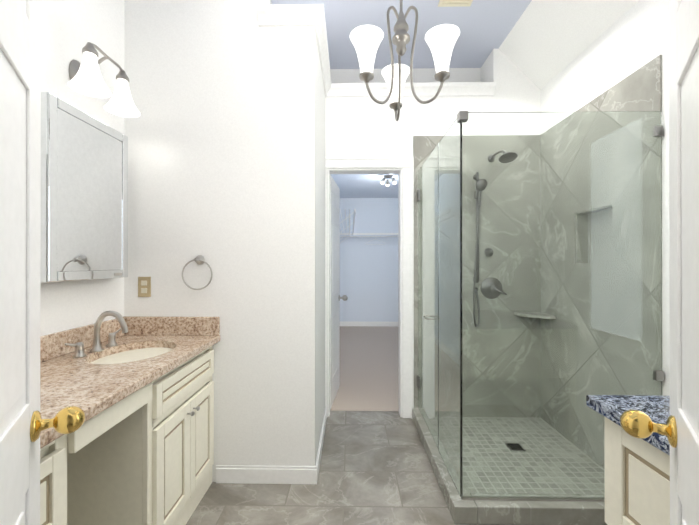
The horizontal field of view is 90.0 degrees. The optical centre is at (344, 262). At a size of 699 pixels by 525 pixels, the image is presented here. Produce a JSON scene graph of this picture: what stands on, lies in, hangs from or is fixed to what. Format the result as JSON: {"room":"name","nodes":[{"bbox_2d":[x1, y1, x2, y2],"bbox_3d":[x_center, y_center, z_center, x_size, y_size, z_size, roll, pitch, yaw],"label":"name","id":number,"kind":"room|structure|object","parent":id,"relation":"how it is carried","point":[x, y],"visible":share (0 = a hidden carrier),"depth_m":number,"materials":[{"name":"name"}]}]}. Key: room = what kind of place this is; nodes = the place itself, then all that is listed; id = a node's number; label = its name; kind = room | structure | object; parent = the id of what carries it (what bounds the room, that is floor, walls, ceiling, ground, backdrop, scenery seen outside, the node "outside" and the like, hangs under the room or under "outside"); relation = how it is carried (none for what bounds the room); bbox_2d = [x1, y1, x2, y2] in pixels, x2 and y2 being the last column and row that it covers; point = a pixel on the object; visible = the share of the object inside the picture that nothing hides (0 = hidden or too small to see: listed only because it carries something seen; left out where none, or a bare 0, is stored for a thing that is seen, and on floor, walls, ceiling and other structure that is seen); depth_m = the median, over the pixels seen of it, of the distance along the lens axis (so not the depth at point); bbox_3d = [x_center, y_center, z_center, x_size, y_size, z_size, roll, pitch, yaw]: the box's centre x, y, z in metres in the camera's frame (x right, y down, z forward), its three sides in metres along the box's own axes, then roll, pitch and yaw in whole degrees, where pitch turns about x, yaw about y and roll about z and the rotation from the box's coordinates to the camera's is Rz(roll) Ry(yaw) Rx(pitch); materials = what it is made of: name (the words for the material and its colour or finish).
{"room":"bathroom","nodes":[
{"label":"bathroom","id":0,"kind":"room"},
{"bbox_2d":[40,0,123,335],"bbox_3d":[-1.339,-0.292,0.779,0.100,3.100,4.960,0,0,1],"label":"wall","id":1,"kind":"structure","parent":0,"point":[70,29],"depth_m":1.68,"materials":[{"name":"white paint"}]},
{"bbox_2d":[40,92,127,281],"bbox_3d":[-1.222,-0.301,1.642,0.106,0.760,0.500,0,0,1],"label":"mirrored medicine cabinet","id":2,"kind":"object","parent":1,"relation":"attached to","point":[84,195],"visible":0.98,"depth_m":1.56,"materials":[{"name":"silver metal"}]},
{"bbox_2d":[68,42,139,116],"bbox_3d":[-1.161,-0.877,1.663,0.227,0.217,0.377,0,0,1],"label":"light","id":3,"kind":"object","parent":1,"relation":"attached to","point":[85,76],"visible":1,"depth_m":1.62,"materials":[{"name":"white glass"}]},
{"bbox_2d":[124,0,324,481],"bbox_3d":[-0.709,-0.289,2.629,1.102,3.100,1.240,0,0,1],"label":"wall","id":4,"kind":"structure","parent":0,"point":[224,132],"depth_m":2.01,"materials":[{"name":"white paint"}]},
{"bbox_2d":[138,277,150,296],"bbox_3d":[-1.149,0.140,2.011,0.074,0.116,0.008,0,0,1],"label":"electrical outlet plate","id":5,"kind":"object","parent":4,"relation":"attached to","point":[144,286],"visible":1,"depth_m":2.01,"materials":[{"name":"gold metal"}]},
{"bbox_2d":[182,255,212,289],"bbox_3d":[-0.827,0.057,1.983,0.175,0.198,0.052,0,0,1],"label":"towel ring","id":6,"kind":"object","parent":4,"relation":"attached to","point":[199,259],"visible":1,"depth_m":1.96,"materials":[{"name":"silver metal"}]},
{"bbox_2d":[216,465,311,483],"bbox_3d":[-0.463,1.210,1.997,0.540,0.100,0.017,0,0,1],"label":"baseboard","id":7,"kind":"structure","parent":4,"relation":"attached to","point":[242,474],"depth_m":1.99,"materials":[{"name":"white wood"}]},
{"bbox_2d":[257,4,332,95],"bbox_3d":[-0.295,-1.397,2.369,0.376,0.085,0.840,0,0,1],"label":"crown molding","id":8,"kind":"structure","parent":4,"relation":"attached to","point":[292,15],"depth_m":1.99,"materials":[{"name":"white wood"}]},
{"bbox_2d":[313,407,326,483],"bbox_3d":[-0.154,1.211,2.420,0.014,0.100,0.874,0,0,1],"label":"baseboard","id":9,"kind":"structure","parent":4,"relation":"attached to","point":[315,468],"depth_m":2.22,"materials":[{"name":"white wood"}]},
{"bbox_2d":[330,175,347,408],"bbox_3d":[-0.073,0.253,3.268,0.211,2.002,0.570,0,0,1],"label":"closet door","id":10,"kind":"structure","parent":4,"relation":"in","point":[335,297],"depth_m":3.21,"materials":[{"name":"white wood"}]},
{"bbox_2d":[186,411,511,524],"bbox_3d":[0.133,1.308,0.622,3.050,0.100,4.700,0,0,1],"label":"floor","id":11,"kind":"structure","parent":0,"point":[375,467],"depth_m":1.93,"materials":[{"name":"tile"}]},
{"bbox_2d":[40,311,219,524],"bbox_3d":[-0.997,0.742,1.230,0.565,1.034,1.557,0,0,1],"label":"bathroom vanity","id":12,"kind":"object","parent":11,"relation":"on","point":[144,455],"visible":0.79,"depth_m":1.40,"materials":[{"name":"wood"}]},
{"bbox_2d":[40,335,219,448],"bbox_3d":[-1.000,0.431,1.223,0.558,0.035,1.572,0,0,1],"label":"countertop","id":13,"kind":"structure","parent":12,"relation":"on","point":[87,387],"depth_m":1.30,"materials":[{"name":"beige stone"}]},
{"bbox_2d":[586,395,669,524],"bbox_3d":[1.154,0.835,0.727,0.807,0.845,0.720,0,0,1],"label":"bathroom vanity","id":14,"kind":"object","parent":11,"relation":"on","point":[637,481],"visible":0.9,"depth_m":0.97,"materials":[{"name":"wood"}]},
{"bbox_2d":[330,326,397,410],"bbox_3d":[0.589,1.313,5.016,1.720,0.104,4.100,0,0,1],"label":"floor","id":15,"kind":"structure","parent":0,"point":[368,368],"depth_m":4.12,"materials":[{"name":"beige carpet"}]},
{"bbox_2d":[332,174,397,197],"bbox_3d":[0.591,-1.334,5.130,1.720,0.100,3.800,0,0,1],"label":"ceiling","id":16,"kind":"structure","parent":0,"point":[360,185],"depth_m":5.90,"materials":[{"name":"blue paint"}]},
{"bbox_2d":[380,174,396,185],"bbox_3d":[0.652,-1.216,5.193,0.239,0.137,0.216,0,0,1],"label":"light","id":17,"kind":"object","parent":16,"relation":"hanging from","point":[387,183],"visible":1,"depth_m":5.11,"materials":[{"name":"white glass"}]},
{"bbox_2d":[340,198,397,321],"bbox_3d":[0.631,-0.006,6.977,1.500,2.550,0.100,0,0,1],"label":"wall","id":18,"kind":"structure","parent":0,"point":[369,281],"depth_m":6.93,"materials":[{"name":"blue paint"}]},
{"bbox_2d":[340,209,347,241],"bbox_3d":[0.010,-0.431,5.138,0.060,0.259,2.960,0,0,1],"label":"wire closet shelf","id":19,"kind":"object","parent":18,"relation":"attached to","point":[341,233],"depth_m":5.68,"materials":[{"name":"white metal"}]},
{"bbox_2d":[348,209,355,236],"bbox_3d":[0.108,-0.524,5.137,0.072,0.074,2.960,0,0,1],"label":"wire closet shelf","id":20,"kind":"object","parent":18,"relation":"attached to","point":[349,233],"depth_m":4.62,"materials":[{"name":"white metal"}]},
{"bbox_2d":[340,321,397,326],"bbox_3d":[0.633,1.219,6.918,1.493,0.100,0.014,0,0,1],"label":"baseboard","id":21,"kind":"structure","parent":18,"relation":"attached to","point":[342,323],"depth_m":6.91,"materials":[{"name":"white wood"}]},
{"bbox_2d":[354,233,397,244],"bbox_3d":[0.779,-0.447,6.640,1.189,0.222,0.068,0,0,1],"label":"wire closet shelf","id":22,"kind":"object","parent":18,"relation":"attached to","point":[354,233],"depth_m":6.61,"materials":[{"name":"white metal"}]},
{"bbox_2d":[271,0,531,68],"bbox_3d":[-0.055,-1.792,0.761,2.670,0.100,4.960,0,0,1],"label":"ceiling","id":23,"kind":"structure","parent":0,"point":[485,27],"depth_m":2.55,"materials":[{"name":"paint"}]},
{"bbox_2d":[350,0,459,120],"bbox_3d":[0.237,-1.188,1.493,0.426,1.107,0.387,0,0,1],"label":"chandelier","id":24,"kind":"object","parent":23,"relation":"hanging from","point":[366,40],"visible":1,"depth_m":1.36,"materials":[{"name":"white glass"}]},
{"bbox_2d":[438,0,472,6],"bbox_3d":[0.742,-1.733,2.258,0.220,0.012,0.220,0,0,1],"label":"ceiling vent","id":25,"kind":"object","parent":23,"relation":"in","point":[454,3],"visible":1,"depth_m":2.33,"materials":[{"name":"beige metal"}]},
{"bbox_2d":[325,49,540,416],"bbox_3d":[0.562,-0.288,3.038,2.070,3.100,0.380,0,0,1],"label":"wall","id":26,"kind":"structure","parent":0,"point":[362,127],"depth_m":2.85,"materials":[{"name":"white paint"}]},
{"bbox_2d":[325,156,413,418],"bbox_3d":[0.206,0.202,2.901,0.716,2.119,0.147,0,0,1],"label":"door frame","id":27,"kind":"structure","parent":26,"relation":"attached to","point":[402,168],"depth_m":2.83,"materials":[{"name":"white wood"}]},
{"bbox_2d":[325,82,495,96],"bbox_3d":[0.370,-1.396,2.886,1.688,0.085,0.174,0,0,1],"label":"crown molding","id":28,"kind":"structure","parent":26,"relation":"attached to","point":[449,88],"depth_m":2.82,"materials":[{"name":"white wood"}]},
{"bbox_2d":[498,0,638,89],"bbox_3d":[1.485,-1.547,0.736,0.530,0.530,4.960,0,0,1],"label":"ceiling","id":29,"kind":"structure","parent":0,"point":[544,43],"depth_m":2.37,"materials":[{"name":"paint"}]},
{"bbox_2d":[541,0,669,395],"bbox_3d":[1.610,-0.102,0.731,0.100,2.720,4.960,0,0,1],"label":"wall","id":30,"kind":"structure","parent":0,"point":[635,37],"depth_m":1.98,"materials":[{"name":"white paint"}]},
{"bbox_2d":[412,408,606,524],"bbox_3d":[1.062,1.218,2.250,1.044,0.085,1.155,0,0,1],"label":"shower curb","id":31,"kind":"structure","parent":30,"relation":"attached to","point":[527,512],"depth_m":1.68,"materials":[{"name":"tile"}]},
{"bbox_2d":[417,111,663,501],"bbox_3d":[1.054,0.213,2.272,1.039,1.924,1.112,0,0,1],"label":"glass","id":32,"kind":"object","parent":31,"relation":"on","point":[539,276],"visible":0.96,"depth_m":1.73,"materials":[{"name":"clear glass"}]},
{"bbox_2d":[413,55,662,407],"bbox_3d":[1.113,0.116,2.289,1.115,2.290,1.100,0,0,1],"label":"shower wall tile","id":33,"kind":"structure","parent":30,"relation":"attached to","point":[639,89],"depth_m":2.04,"materials":[{"name":"tile"}]},
{"bbox_2d":[665,85,669,366],"bbox_3d":[1.560,-0.176,1.408,0.022,1.350,0.572,0,0,1],"label":"window","id":34,"kind":"structure","parent":30,"relation":"in","point":[667,336],"depth_m":1.68,"materials":[{"name":"white"}]},
{"bbox_3d":[0.128,-0.243,0.310,2.850,3.000,0.120,0,0,1],"label":"wall","id":35,"kind":"structure","parent":0,"visible":0},
{"bbox_2d":[0,0,84,524],"bbox_3d":[-0.613,0.238,0.595,0.316,2.022,0.414,0,0,1],"label":"entry door","id":36,"kind":"structure","parent":35,"relation":"in","point":[23,424],"depth_m":0.66,"materials":[{"name":"white wood"}]},
{"bbox_2d":[620,0,698,524],"bbox_3d":[0.617,0.238,0.580,0.332,2.022,0.406,0,0,1],"label":"entry door","id":37,"kind":"structure","parent":35,"relation":"in","point":[679,429],"depth_m":0.65,"materials":[{"name":"white wood"}]}
]}

